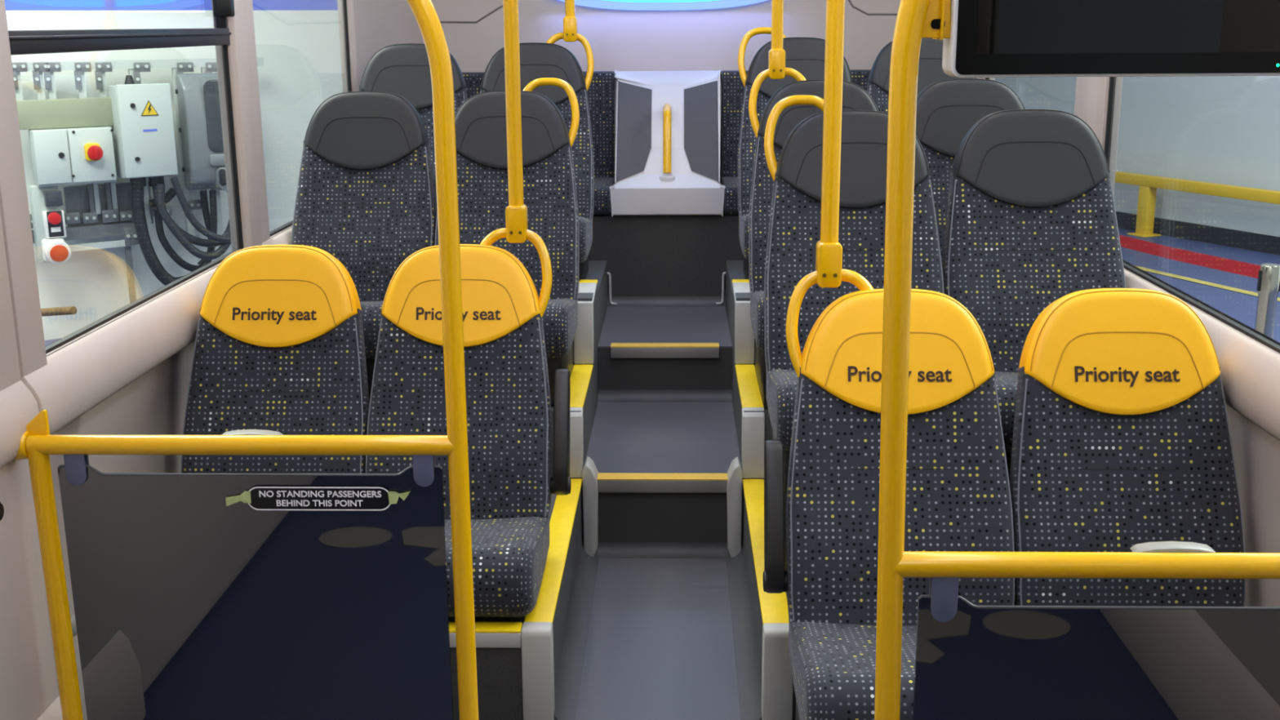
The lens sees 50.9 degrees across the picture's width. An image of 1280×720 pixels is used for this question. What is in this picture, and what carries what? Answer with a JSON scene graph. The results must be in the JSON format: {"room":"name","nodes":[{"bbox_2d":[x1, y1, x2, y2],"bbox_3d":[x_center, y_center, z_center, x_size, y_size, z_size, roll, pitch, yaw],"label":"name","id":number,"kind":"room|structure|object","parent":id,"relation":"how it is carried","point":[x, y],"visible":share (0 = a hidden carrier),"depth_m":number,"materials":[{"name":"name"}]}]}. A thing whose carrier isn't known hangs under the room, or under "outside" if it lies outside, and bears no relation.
{"room":"vehicle interior","nodes":[
{"label":"vehicle interior","id":0,"kind":"room"},
{"bbox_2d":[4,0,342,340],"bbox_3d":[-4.988,-0.942,6.943,9.600,2.170,0.102,-10,17,-33],"label":"wall","id":1,"kind":"structure","parent":0,"point":[300,50],"depth_m":8.27,"materials":[{"name":"white paint"}]},
{"bbox_2d":[40,306,76,316],"bbox_3d":[-3.410,-0.282,7.834,0.324,0.091,0.048,7,16,27],"label":"stub","id":2,"kind":"object","parent":1,"relation":"attached to","point":[69,310],"visible":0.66,"depth_m":7.79,"materials":[{"name":"beige wood"}]},
{"bbox_2d":[37,0,354,719],"bbox_3d":[-1.210,-0.113,1.888,0.045,2.380,8.058,0,14,2],"label":"wall","id":3,"kind":"structure","parent":0,"point":[154,403],"depth_m":3.25,"materials":[{"name":"beige plastic"}]},
{"bbox_2d":[0,502,4,520],"bbox_3d":[-1.150,0.270,2.384,0.028,0.052,0.051,0,14,2],"label":"buffer","id":4,"kind":"object","parent":3,"relation":"attached to","point":[2,508],"visible":1,"depth_m":2.39,"materials":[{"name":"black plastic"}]},
{"bbox_2d":[0,210,21,391],"bbox_3d":[-1.185,-0.374,1.716,0.018,1.190,1.346,0,14,2],"label":"trim","id":5,"kind":"structure","parent":3,"relation":"attached to","point":[10,371],"depth_m":2.45,"materials":[{"name":"beige plastic"}]},
{"bbox_2d":[0,379,39,468],"bbox_3d":[-1.220,0.657,0.300,0.064,0.153,4.596,0,14,2],"label":"trim","id":6,"kind":"structure","parent":3,"relation":"attached to","point":[19,406],"depth_m":2.44,"materials":[{"name":"beige plastic"}]},
{"bbox_2d":[0,0,47,377],"bbox_3d":[-1.167,-0.552,2.429,0.016,1.190,0.100,0,14,2],"label":"window pillar","id":7,"kind":"structure","parent":3,"relation":"attached to","point":[14,203],"depth_m":2.49,"materials":[{"name":"beige plastic"}]},
{"bbox_2d":[0,458,57,719],"bbox_3d":[-1.224,1.068,0.403,0.014,0.710,4.596,0,14,2],"label":"wall panel","id":8,"kind":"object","parent":3,"relation":"attached to","point":[28,680],"depth_m":2.52,"materials":[{"name":"beige plastic"}]},
{"bbox_2d":[37,695,62,719],"bbox_3d":[-1.146,0.818,2.480,0.050,0.226,0.450,0,14,2],"label":"baseboard","id":9,"kind":"structure","parent":3,"relation":"attached to","point":[53,712],"depth_m":2.63,"materials":[{"name":"beige plastic"}]},
{"bbox_2d":[70,614,76,636],"bbox_3d":[-1.155,0.541,2.738,0.019,0.044,0.044,0,14,2],"label":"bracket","id":10,"kind":"object","parent":3,"relation":"attached to","point":[73,616],"visible":0.34,"depth_m":2.73,"materials":[{"name":"grey plastic"}]},
{"bbox_2d":[8,0,243,354],"bbox_3d":[-1.161,-0.728,3.105,0.062,1.178,1.288,0,14,2],"label":"window","id":11,"kind":"structure","parent":3,"relation":"in","point":[55,41],"depth_m":3.15,"materials":[{"name":"black"}]},
{"bbox_2d":[21,225,292,434],"bbox_3d":[-1.111,-0.320,4.204,0.064,0.153,3.432,0,14,2],"label":"trim","id":12,"kind":"structure","parent":3,"relation":"attached to","point":[76,378],"depth_m":2.90,"materials":[{"name":"beige plastic"}]},
{"bbox_2d":[229,0,262,247],"bbox_3d":[-1.146,-0.905,3.839,0.054,1.190,0.217,0,14,2],"label":"trim","id":13,"kind":"structure","parent":3,"relation":"attached to","point":[237,23],"depth_m":3.82,"materials":[{"name":"beige plastic"}]},
{"bbox_2d":[269,0,351,236],"bbox_3d":[-1.130,-1.084,4.530,0.014,1.178,1.190,0,14,2],"label":"window","id":14,"kind":"structure","parent":3,"relation":"in","point":[344,2],"depth_m":5.10,"materials":[{"name":"black"}]},
{"bbox_2d":[349,0,423,91],"bbox_3d":[-1.021,-1.421,5.383,0.178,1.440,0.625,0,14,2],"label":"trim","id":15,"kind":"structure","parent":3,"relation":"attached to","point":[375,24],"depth_m":5.37,"materials":[{"name":"beige plastic"}]},
{"bbox_2d":[575,558,740,719],"bbox_3d":[-0.012,1.293,1.077,0.515,0.030,5.860,0,14,2],"label":"floor","id":16,"kind":"structure","parent":0,"point":[660,646],"depth_m":3.35,"materials":[{"name":"grey plastic"}]},
{"bbox_2d":[368,260,617,719],"bbox_3d":[-0.617,0.185,4.119,1.011,0.652,2.575,0,14,2],"label":"platform","id":17,"kind":"object","parent":16,"relation":"on","point":[529,668],"visible":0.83,"depth_m":3.27,"materials":[{"name":"plastic"}]},
{"bbox_2d":[180,244,368,473],"bbox_3d":[-0.894,0.141,3.147,0.447,0.742,0.665,0,14,2],"label":"seat","id":18,"kind":"object","parent":17,"relation":"on","point":[279,346],"visible":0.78,"depth_m":3.27,"materials":[{"name":"grey fabric"}]},
{"bbox_2d":[290,91,435,404],"bbox_3d":[-0.868,-0.360,4.083,0.447,0.871,0.665,0,14,2],"label":"seat","id":19,"kind":"object","parent":17,"relation":"on","point":[365,197],"visible":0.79,"depth_m":4.19,"materials":[{"name":"grey fabric"}]},
{"bbox_2d":[360,301,383,358],"bbox_3d":[-0.870,-0.115,4.025,0.441,0.166,0.434,0,14,2],"label":"seat cushion","id":20,"kind":"object","parent":19,"relation":"on","point":[371,310],"depth_m":3.82,"materials":[{"name":"grey fabric"}]},
{"bbox_2d":[359,43,467,219],"bbox_3d":[-0.848,-0.703,4.822,0.447,0.836,0.665,0,14,2],"label":"seat","id":21,"kind":"object","parent":17,"relation":"on","point":[403,70],"visible":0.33,"depth_m":4.95,"materials":[{"name":"grey"}]},
{"bbox_2d":[365,227,571,619],"bbox_3d":[-0.420,0.123,3.130,0.496,0.779,0.665,0,14,2],"label":"seat","id":22,"kind":"object","parent":17,"relation":"on","point":[512,484],"visible":0.73,"depth_m":3.25,"materials":[{"name":"grey fabric"}]},
{"bbox_2d":[444,516,549,616],"bbox_3d":[-0.446,0.449,3.092,0.441,0.166,0.434,0,14,2],"label":"seat cushion","id":23,"kind":"object","parent":22,"relation":"on","point":[509,554],"depth_m":2.90,"materials":[{"name":"grey fabric"}]},
{"bbox_2d":[502,0,528,243],"bbox_3d":[-0.453,-0.939,3.172,0.340,1.333,0.054,0,14,2],"label":"pole","id":24,"kind":"object","parent":22,"relation":"attached to","point":[516,213],"visible":0.98,"depth_m":3.25,"materials":[{"name":"yellow metal"}]},
{"bbox_2d":[505,204,528,243],"bbox_3d":[-0.304,-0.337,3.319,0.050,0.092,0.054,0,14,2],"label":"socket","id":25,"kind":"object","parent":24,"relation":"attached to","point":[516,215],"depth_m":3.30,"materials":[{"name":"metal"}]},
{"bbox_2d":[435,77,579,404],"bbox_3d":[-0.418,-0.378,4.066,0.447,0.908,0.665,0,14,2],"label":"seat","id":26,"kind":"object","parent":17,"relation":"on","point":[549,189],"visible":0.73,"depth_m":4.18,"materials":[{"name":"grey fabric"}]},
{"bbox_2d":[542,297,577,358],"bbox_3d":[-0.420,-0.116,4.013,0.441,0.166,0.434,0,14,2],"label":"seat cushion","id":27,"kind":"object","parent":26,"relation":"on","point":[560,317],"depth_m":3.81,"materials":[{"name":"grey fabric"}]},
{"bbox_2d":[480,32,594,281],"bbox_3d":[-0.398,-0.720,4.805,0.447,0.873,0.665,0,14,2],"label":"seat","id":28,"kind":"object","parent":17,"relation":"on","point":[537,60],"visible":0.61,"depth_m":4.93,"materials":[{"name":"grey fabric"}]},
{"bbox_2d":[563,0,577,41],"bbox_3d":[-0.356,-1.604,4.891,0.242,0.871,0.054,0,14,2],"label":"pole","id":29,"kind":"object","parent":28,"relation":"attached to","point":[570,28],"visible":1,"depth_m":4.96,"materials":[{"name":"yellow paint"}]},
{"bbox_2d":[563,16,577,41],"bbox_3d":[-0.258,-1.226,4.982,0.050,0.092,0.054,0,14,2],"label":"socket","id":30,"kind":"object","parent":29,"relation":"attached to","point":[570,23],"depth_m":4.96,"materials":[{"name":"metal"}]},
{"bbox_2d":[578,216,592,263],"bbox_3d":[-0.399,-0.441,4.756,0.441,0.166,0.434,0,14,2],"label":"seat cushion","id":31,"kind":"object","parent":28,"relation":"on","point":[585,223],"depth_m":4.59,"materials":[{"name":"grey fabric"}]},
{"bbox_2d":[582,402,743,542],"bbox_3d":[0.076,0.352,4.291,0.465,0.235,0.855,0,14,2],"label":"step","id":32,"kind":"structure","parent":16,"relation":"on","point":[662,468],"depth_m":3.95,"materials":[{"name":"rubber"}]},
{"bbox_2d":[597,389,732,402],"bbox_3d":[0.087,0.124,4.663,0.472,0.035,0.035,0,14,2],"label":"cove","id":33,"kind":"object","parent":32,"relation":"on","point":[604,395],"visible":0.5,"depth_m":4.67,"materials":[{"name":"plastic"}]},
{"bbox_2d":[597,306,732,389],"bbox_3d":[0.096,-0.041,4.999,0.465,0.193,0.730,0,14,2],"label":"step","id":34,"kind":"structure","parent":32,"relation":"on","point":[639,348],"depth_m":4.67,"materials":[{"name":"rubber"}]},
{"bbox_2d":[607,296,725,306],"bbox_3d":[0.105,-0.231,5.309,0.472,0.035,0.035,0,14,2],"label":"cove","id":35,"kind":"object","parent":34,"relation":"on","point":[622,301],"visible":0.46,"depth_m":5.32,"materials":[{"name":"plastic"}]},
{"bbox_2d":[595,542,742,558],"bbox_3d":[0.065,0.553,3.900,0.472,0.035,0.035,0,14,2],"label":"cove","id":36,"kind":"object","parent":16,"relation":"on","point":[605,549],"visible":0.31,"depth_m":3.91,"materials":[{"name":"plastic"}]},
{"bbox_2d":[715,260,795,719],"bbox_3d":[0.759,0.184,4.080,1.011,0.652,2.575,0,14,2],"label":"platform","id":37,"kind":"object","parent":16,"relation":"on","point":[759,618],"visible":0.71,"depth_m":3.63,"materials":[{"name":"plastic"}]},
{"bbox_2d":[737,26,853,279],"bbox_3d":[0.577,-0.722,4.757,0.447,0.886,0.665,0,14,2],"label":"seat","id":38,"kind":"object","parent":37,"relation":"on","point":[806,55],"visible":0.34,"depth_m":4.88,"materials":[{"name":"grey fabric"}]},
{"bbox_2d":[738,213,749,259],"bbox_3d":[0.576,-0.449,4.706,0.441,0.166,0.434,0,14,2],"label":"seat cushion","id":39,"kind":"object","parent":38,"relation":"on","point":[743,217],"depth_m":4.55,"materials":[{"name":"grey fabric"}]},
{"bbox_2d":[748,67,878,407],"bbox_3d":[0.556,-0.385,4.006,0.447,0.936,0.665,0,14,2],"label":"seat","id":40,"kind":"object","parent":37,"relation":"on","point":[855,97],"visible":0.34,"depth_m":4.13,"materials":[{"name":"grey fabric"}]},
{"bbox_2d":[750,290,764,351],"bbox_3d":[0.555,-0.136,3.950,0.441,0.166,0.434,0,14,2],"label":"seat cushion","id":41,"kind":"object","parent":40,"relation":"on","point":[757,297],"depth_m":3.79,"materials":[{"name":"grey fabric"}]},
{"bbox_2d":[768,0,785,79],"bbox_3d":[0.543,-1.352,4.072,0.290,0.980,0.054,0,14,2],"label":"pole","id":42,"kind":"object","parent":40,"relation":"attached to","point":[776,55],"visible":1,"depth_m":4.15,"materials":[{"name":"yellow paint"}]},
{"bbox_2d":[768,48,785,79],"bbox_3d":[0.426,-0.921,4.184,0.050,0.092,0.054,0,14,2],"label":"socket","id":43,"kind":"object","parent":42,"relation":"attached to","point":[776,57],"depth_m":4.16,"materials":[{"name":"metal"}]},
{"bbox_2d":[764,94,944,570],"bbox_3d":[0.536,-0.079,3.279,0.447,1.086,0.665,0,14,2],"label":"seat","id":44,"kind":"object","parent":37,"relation":"on","point":[794,224],"visible":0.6,"depth_m":3.37,"materials":[{"name":"grey fabric"}]},
{"bbox_2d":[766,368,797,451],"bbox_3d":[0.534,0.097,3.204,0.441,0.166,0.434,0,14,2],"label":"seat cushion","id":45,"kind":"object","parent":44,"relation":"on","point":[781,384],"depth_m":3.03,"materials":[{"name":"grey fabric"}]},
{"bbox_2d":[866,37,976,113],"bbox_3d":[1.027,-0.705,4.748,0.447,0.849,0.665,0,14,2],"label":"seat","id":46,"kind":"object","parent":37,"relation":"on","point":[931,71],"visible":0.17,"depth_m":4.87,"materials":[{"name":"grey"}]},
{"bbox_2d":[915,78,1025,266],"bbox_3d":[1.006,-0.367,3.998,0.447,0.899,0.665,0,14,2],"label":"seat","id":47,"kind":"object","parent":37,"relation":"on","point":[947,109],"visible":0.25,"depth_m":4.12,"materials":[{"name":"grey"}]},
{"bbox_2d":[942,109,1125,483],"bbox_3d":[0.986,-0.062,3.271,0.447,1.049,0.665,0,14,2],"label":"seat","id":48,"kind":"object","parent":37,"relation":"on","point":[1032,223],"visible":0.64,"depth_m":3.36,"materials":[{"name":"grey fabric"}]},
{"bbox_2d":[995,371,1017,452],"bbox_3d":[0.984,0.097,3.191,0.441,0.166,0.434,0,14,2],"label":"seat cushion","id":49,"kind":"object","parent":48,"relation":"on","point":[1006,382],"depth_m":2.99,"materials":[{"name":"grey fabric"}]},
{"bbox_2d":[422,0,900,183],"bbox_3d":[0.116,-1.256,5.741,2.472,2.050,0.050,0,14,2],"label":"wall","id":50,"kind":"structure","parent":0,"point":[706,39],"depth_m":5.68,"materials":[{"name":"white plastic"}]},
{"bbox_2d":[440,4,502,23],"bbox_3d":[-0.742,-1.568,5.660,0.477,0.292,0.007,0,14,2],"label":"trim","id":51,"kind":"structure","parent":50,"relation":"attached to","point":[500,6],"depth_m":5.69,"materials":[{"name":"grey"}]},
{"bbox_2d":[558,0,767,10],"bbox_3d":[0.106,-1.663,5.597,1.200,0.400,0.026,0,14,2],"label":"light","id":52,"kind":"object","parent":50,"relation":"attached to","point":[634,5],"visible":0.96,"depth_m":5.64,"materials":[{"name":"blue"}]},
{"bbox_2d":[848,0,897,15],"bbox_3d":[1.048,-1.569,5.610,0.376,0.254,0.007,0,14,2],"label":"trim","id":53,"kind":"structure","parent":50,"relation":"attached to","point":[849,1],"depth_m":5.64,"materials":[{"name":"grey"}]},
{"bbox_2d":[44,227,1279,346],"bbox_3d":[1.229,-0.151,8.177,30.000,0.050,24.000,0,14,2],"label":"floor","id":54,"kind":"structure","parent":0,"point":[1242,307],"depth_m":9.88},
{"bbox_2d":[11,57,264,303],"bbox_3d":[-2.995,-1.016,8.102,1.594,1.547,0.074,-10,17,-33],"label":"frame","id":55,"kind":"object","parent":54,"relation":"on","point":[93,211],"visible":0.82,"depth_m":7.98,"materials":[{"name":"grey metal"}]},
{"bbox_2d":[28,185,71,264],"bbox_3d":[-3.381,-0.776,7.712,0.158,0.443,0.196,-10,17,-33],"label":"control box","id":56,"kind":"object","parent":55,"relation":"attached to","point":[47,217],"visible":0.99,"depth_m":7.69,"materials":[{"name":"grey plastic"}]},
{"bbox_2d":[41,209,66,239],"bbox_3d":[-3.366,-0.780,7.725,0.111,0.155,0.050,-10,17,-33],"label":"switch plate","id":57,"kind":"object","parent":56,"relation":"attached to","point":[49,231],"depth_m":7.70,"materials":[{"name":"white plastic"}]},
{"bbox_2d":[46,210,64,237],"bbox_3d":[-3.353,-0.781,7.705,0.081,0.146,0.020,-10,17,-33],"label":"switch","id":58,"kind":"object","parent":56,"relation":"attached to","point":[55,219],"depth_m":7.69,"materials":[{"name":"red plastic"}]},
{"bbox_2d":[40,237,71,264],"bbox_3d":[-3.356,-0.625,7.727,0.173,0.143,0.156,0,14,2],"label":"button","id":59,"kind":"object","parent":56,"relation":"attached to","point":[55,251],"depth_m":7.69,"materials":[{"name":"white plastic"}]},
{"bbox_2d":[16,97,113,129],"bbox_3d":[-3.296,-1.413,7.700,0.567,0.161,0.060,-10,17,-33],"label":"panel","id":60,"kind":"object","parent":55,"relation":"attached to","point":[77,112],"visible":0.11,"depth_m":7.67,"materials":[{"name":"green plastic"}]},
{"bbox_2d":[28,125,116,186],"bbox_3d":[-3.242,-1.167,7.713,0.432,0.316,0.198,-10,17,-33],"label":"switch box","id":61,"kind":"object","parent":55,"relation":"attached to","point":[69,156],"visible":1,"depth_m":7.67,"materials":[{"name":"grey metal"}]},
{"bbox_2d":[107,75,177,186],"bbox_3d":[-2.913,-1.339,7.884,0.300,0.646,0.230,-10,17,-33],"label":"electrical box","id":62,"kind":"object","parent":55,"relation":"attached to","point":[143,127],"visible":0.99,"depth_m":7.80,"materials":[{"name":"grey metal"}]},
{"bbox_2d":[131,186,182,285],"bbox_3d":[-2.890,-0.734,8.067,0.274,0.644,0.068,-10,17,-33],"label":"cable","id":63,"kind":"object","parent":62,"relation":"hanging from","point":[148,251],"visible":0.79,"depth_m":8.00,"materials":[{"name":"black rubber"}]},
{"bbox_2d":[156,183,231,260],"bbox_3d":[-2.655,-0.835,8.096,0.475,0.481,0.046,-10,17,-33],"label":"charging cable","id":64,"kind":"object","parent":62,"relation":"hanging from","point":[163,212],"visible":0.75,"depth_m":8.04,"materials":[{"name":"grey plastic"}]},
{"bbox_2d":[170,176,231,243],"bbox_3d":[-2.609,-0.895,8.076,0.384,0.436,0.040,-10,17,-33],"label":"charging cable","id":65,"kind":"object","parent":62,"relation":"attached to","point":[175,184],"visible":0.91,"depth_m":8.02,"materials":[{"name":"grey plastic"}]},
{"bbox_2d":[148,187,176,208],"bbox_3d":[-2.877,-0.981,8.116,0.170,0.116,0.050,-10,17,-33],"label":"cable sleeve","id":66,"kind":"object","parent":55,"relation":"attached to","point":[171,193],"visible":0.61,"depth_m":8.11,"materials":[{"name":"black rubber"}]},
{"bbox_2d":[175,72,226,191],"bbox_3d":[-2.565,-1.377,8.121,0.375,0.693,0.230,-10,17,-33],"label":"electrical box","id":67,"kind":"object","parent":55,"relation":"attached to","point":[200,130],"visible":0.72,"depth_m":8.04,"materials":[{"name":"silver metal"}]},
{"bbox_2d":[154,190,217,271],"bbox_3d":[-2.752,-0.774,8.192,0.383,0.497,0.042,-10,17,-33],"label":"charging cable","id":68,"kind":"object","parent":67,"relation":"attached to","point":[166,245],"visible":0.75,"depth_m":8.21,"materials":[{"name":"black rubber"}]},
{"bbox_2d":[151,185,229,247],"bbox_3d":[-2.677,-0.890,8.129,0.504,0.434,0.046,-10,17,-33],"label":"charging cable","id":69,"kind":"object","parent":67,"relation":"hanging from","point":[197,241],"visible":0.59,"depth_m":8.14,"materials":[{"name":"black plastic"}]},
{"bbox_2d":[197,190,209,265],"bbox_3d":[-2.688,-0.807,8.292,0.120,0.478,0.042,-10,17,-33],"label":"charging cable","id":70,"kind":"object","parent":67,"relation":"hanging from","point":[203,193],"visible":0.59,"depth_m":8.26,"materials":[{"name":"black rubber"}]},
{"bbox_2d":[218,168,226,185],"bbox_3d":[-2.511,-1.100,8.092,0.045,0.100,0.015,-10,17,-33],"label":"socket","id":71,"kind":"object","parent":67,"relation":"attached to","point":[222,175],"depth_m":8.09,"materials":[{"name":"black plastic"}]},
{"bbox_2d":[1114,171,1279,237],"bbox_3d":[4.619,-1.233,11.235,0.201,0.517,11.000,-7,16,-25],"label":"barrier","id":72,"kind":"object","parent":54,"relation":"on","point":[1148,184],"visible":0.45,"depth_m":11.42,"materials":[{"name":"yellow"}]},
{"bbox_2d":[1134,265,1279,301],"bbox_3d":[4.653,-0.182,8.081,4.083,0.001,9.064,0,14,2],"label":"floor marking","id":73,"kind":"object","parent":54,"relation":"on","point":[1252,293],"depth_m":9.60,"materials":[{"name":"yellow paint"}]},
{"bbox_2d":[1254,263,1279,338],"bbox_3d":[2.178,0.157,4.750,0.340,1.000,0.340,0,14,2],"label":"post","id":74,"kind":"object","parent":54,"relation":"on","point":[1268,289],"visible":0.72,"depth_m":4.64,"materials":[{"name":"silver metal"}]},
{"bbox_2d":[1119,235,1260,278],"bbox_3d":[1.946,-0.544,5.705,0.003,0.076,2.179,-3,14,-11],"label":"belt","id":75,"kind":"object","parent":74,"relation":"attached to","point":[1240,268],"visible":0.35,"depth_m":5.07,"materials":[{"name":"red"}]},
{"bbox_2d":[588,209,743,296],"bbox_3d":[0.113,-0.407,5.600,2.390,0.472,0.615,0,14,2],"label":"platform","id":76,"kind":"object","parent":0,"point":[646,255],"visible":0.14,"depth_m":5.28,"materials":[{"name":"plastic"}]},
{"bbox_2d":[462,71,614,215],"bbox_3d":[-0.584,-0.884,5.438,0.948,0.534,0.545,0,14,2],"label":"passenger seat","id":77,"kind":"object","parent":76,"relation":"on","point":[601,91],"visible":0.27,"depth_m":5.54,"materials":[{"name":"grey fabric"}]},
{"bbox_2d":[593,177,614,215],"bbox_3d":[-0.584,-0.667,5.449,0.948,0.108,0.460,0,14,2],"label":"seat cushion","id":78,"kind":"object","parent":77,"relation":"on","point":[602,197],"depth_m":5.22,"materials":[{"name":"grey fabric"}]},
{"bbox_2d":[608,69,725,216],"bbox_3d":[0.112,-0.890,5.441,0.470,0.543,0.604,0,14,2],"label":"console","id":79,"kind":"object","parent":76,"relation":"on","point":[668,123],"visible":1,"depth_m":5.37,"materials":[{"name":"white plastic"}]},
{"bbox_2d":[659,175,675,182],"bbox_3d":[0.107,-0.715,5.294,0.063,0.021,0.062,0,14,2],"label":"base","id":80,"kind":"object","parent":79,"relation":"on","point":[662,178],"depth_m":5.27,"materials":[{"name":"white plastic"}]},
{"bbox_2d":[720,69,871,214],"bbox_3d":[0.803,-0.885,5.399,0.940,0.534,0.545,0,14,2],"label":"passenger seat","id":81,"kind":"object","parent":76,"relation":"on","point":[732,86],"visible":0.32,"depth_m":5.52,"materials":[{"name":"grey fabric"}]},
{"bbox_2d":[720,177,738,214],"bbox_3d":[0.804,-0.668,5.410,0.940,0.108,0.460,0,14,2],"label":"seat cushion","id":82,"kind":"object","parent":81,"relation":"on","point":[731,191],"depth_m":5.21,"materials":[{"name":"grey fabric"}]},
{"bbox_2d":[982,76,1279,606],"bbox_3d":[1.226,-0.113,1.819,0.045,2.380,8.058,0,14,2],"label":"wall","id":83,"kind":"structure","parent":0,"point":[1256,452],"depth_m":2.69,"materials":[{"name":"beige plastic"}]},
{"bbox_2d":[1080,76,1105,142],"bbox_3d":[1.269,-0.893,3.721,0.054,1.190,0.260,0,14,2],"label":"trim","id":84,"kind":"structure","parent":83,"relation":"attached to","point":[1093,90],"depth_m":3.68,"materials":[{"name":"beige plastic"}]},
{"bbox_2d":[1104,76,1279,353],"bbox_3d":[1.231,-0.529,2.241,0.014,1.178,2.770,0,14,2],"label":"window frame","id":85,"kind":"structure","parent":83,"relation":"in","point":[1269,344],"depth_m":3.20,"materials":[{"name":"black"}]},
{"bbox_2d":[1124,268,1279,440],"bbox_3d":[1.194,0.239,1.903,0.064,0.153,8.040,0,14,2],"label":"trim","id":86,"kind":"structure","parent":83,"relation":"attached to","point":[1250,370],"depth_m":2.65,"materials":[{"name":"beige plastic"}]},
{"bbox_2d":[994,75,1279,236],"bbox_3d":[5.139,-3.428,10.097,0.140,5.320,15.500,-7,16,-25],"label":"wall","id":87,"kind":"structure","parent":0,"point":[1224,130],"depth_m":11.31,"materials":[{"name":"white paint"}]},
{"bbox_2d":[1115,211,1279,255],"bbox_3d":[5.085,-0.907,10.691,0.020,0.141,15.500,-7,16,-25],"label":"baseboard","id":88,"kind":"structure","parent":87,"relation":"attached to","point":[1255,242],"depth_m":11.28,"materials":[{"name":"black"}]},
{"bbox_3d":[-0.753,1.414,0.612,0.940,0.030,4.860,0,14,2],"label":"floor","id":89,"kind":"structure","parent":0,"visible":0},
{"bbox_2d":[14,0,478,719],"bbox_3d":[-0.733,-0.226,2.367,0.875,2.301,0.080,0,14,2],"label":"handrail","id":90,"kind":"object","parent":89,"relation":"on","point":[37,444],"visible":0.93,"depth_m":2.45,"materials":[{"name":"yellow metal"}]},
{"bbox_2d":[57,454,453,719],"bbox_3d":[-0.717,0.477,2.542,0.715,0.652,0.020,0,14,2],"label":"partition panel","id":91,"kind":"object","parent":90,"relation":"attached to","point":[188,605],"visible":0.97,"depth_m":2.53,"materials":[{"name":"black"}]},
{"bbox_2d":[225,490,251,506],"bbox_3d":[-0.741,0.256,2.479,0.047,0.030,0.003,0,14,2],"label":"tape","id":92,"kind":"object","parent":91,"relation":"attached to","point":[245,497],"visible":1,"depth_m":2.48,"materials":[{"name":"green"}]},
{"bbox_2d":[247,485,391,511],"bbox_3d":[-0.591,0.255,2.475,0.272,0.049,0.003,0,14,2],"label":"sticker","id":93,"kind":"object","parent":91,"relation":"attached to","point":[263,498],"visible":1,"depth_m":2.48,"materials":[{"name":"black plastic"}]},
{"bbox_2d":[387,491,409,504],"bbox_3d":[-0.442,0.253,2.469,0.041,0.025,0.004,0,14,2],"label":"tape","id":94,"kind":"object","parent":91,"relation":"attached to","point":[393,496],"visible":1,"depth_m":2.47,"materials":[{"name":"green"}]},
{"bbox_3d":[0.700,1.414,0.571,0.937,0.030,4.860,0,14,2],"label":"floor","id":95,"kind":"structure","parent":0,"visible":0},
{"bbox_2d":[762,268,1014,719],"bbox_3d":[0.492,0.376,2.582,0.496,1.011,0.665,0,14,2],"label":"seat","id":96,"kind":"object","parent":95,"relation":"on","point":[958,499],"visible":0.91,"depth_m":2.67,"materials":[{"name":"grey fabric"}]},
{"bbox_2d":[815,0,844,288],"bbox_3d":[0.452,-0.799,2.596,0.191,1.334,0.054,0,14,2],"label":"pole","id":97,"kind":"object","parent":96,"relation":"attached to","point":[828,251],"visible":0.99,"depth_m":2.68,"materials":[{"name":"yellow metal"}]},
{"bbox_2d":[815,240,842,288],"bbox_3d":[0.386,-0.197,2.749,0.050,0.092,0.054,0,14,2],"label":"socket","id":98,"kind":"object","parent":97,"relation":"attached to","point":[828,253],"depth_m":2.73,"materials":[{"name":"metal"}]},
{"bbox_2d":[788,619,916,719],"bbox_3d":[0.515,0.589,2.515,0.441,0.166,0.434,0,14,2],"label":"seat cushion","id":99,"kind":"object","parent":96,"relation":"on","point":[833,662],"depth_m":2.40,"materials":[{"name":"grey fabric"}]},
{"bbox_2d":[874,0,1279,719],"bbox_3d":[0.764,-0.100,1.810,0.878,2.305,0.080,0,14,2],"label":"handrail","id":100,"kind":"object","parent":95,"relation":"on","point":[1161,559],"visible":1,"depth_m":1.89,"materials":[{"name":"yellow metal"}]},
{"bbox_2d":[912,577,1279,719],"bbox_3d":[0.773,0.609,1.987,0.746,0.644,0.020,0,14,2],"label":"partition panel","id":101,"kind":"object","parent":100,"relation":"attached to","point":[973,662],"visible":0.94,"depth_m":1.94,"materials":[{"name":"black"}]},
{"bbox_2d":[922,0,1279,77],"bbox_3d":[0.701,-0.567,1.713,0.719,0.400,0.065,0,14,2],"label":"display","id":102,"kind":"object","parent":100,"relation":"attached to","point":[982,38],"visible":0.95,"depth_m":1.72,"materials":[{"name":"black plastic"}]},
{"bbox_2d":[1009,288,1245,606],"bbox_3d":[0.967,0.394,2.573,0.447,0.974,0.665,0,14,2],"label":"seat","id":103,"kind":"object","parent":95,"relation":"on","point":[1122,440],"visible":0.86,"depth_m":2.67,"materials":[{"name":"grey fabric"}]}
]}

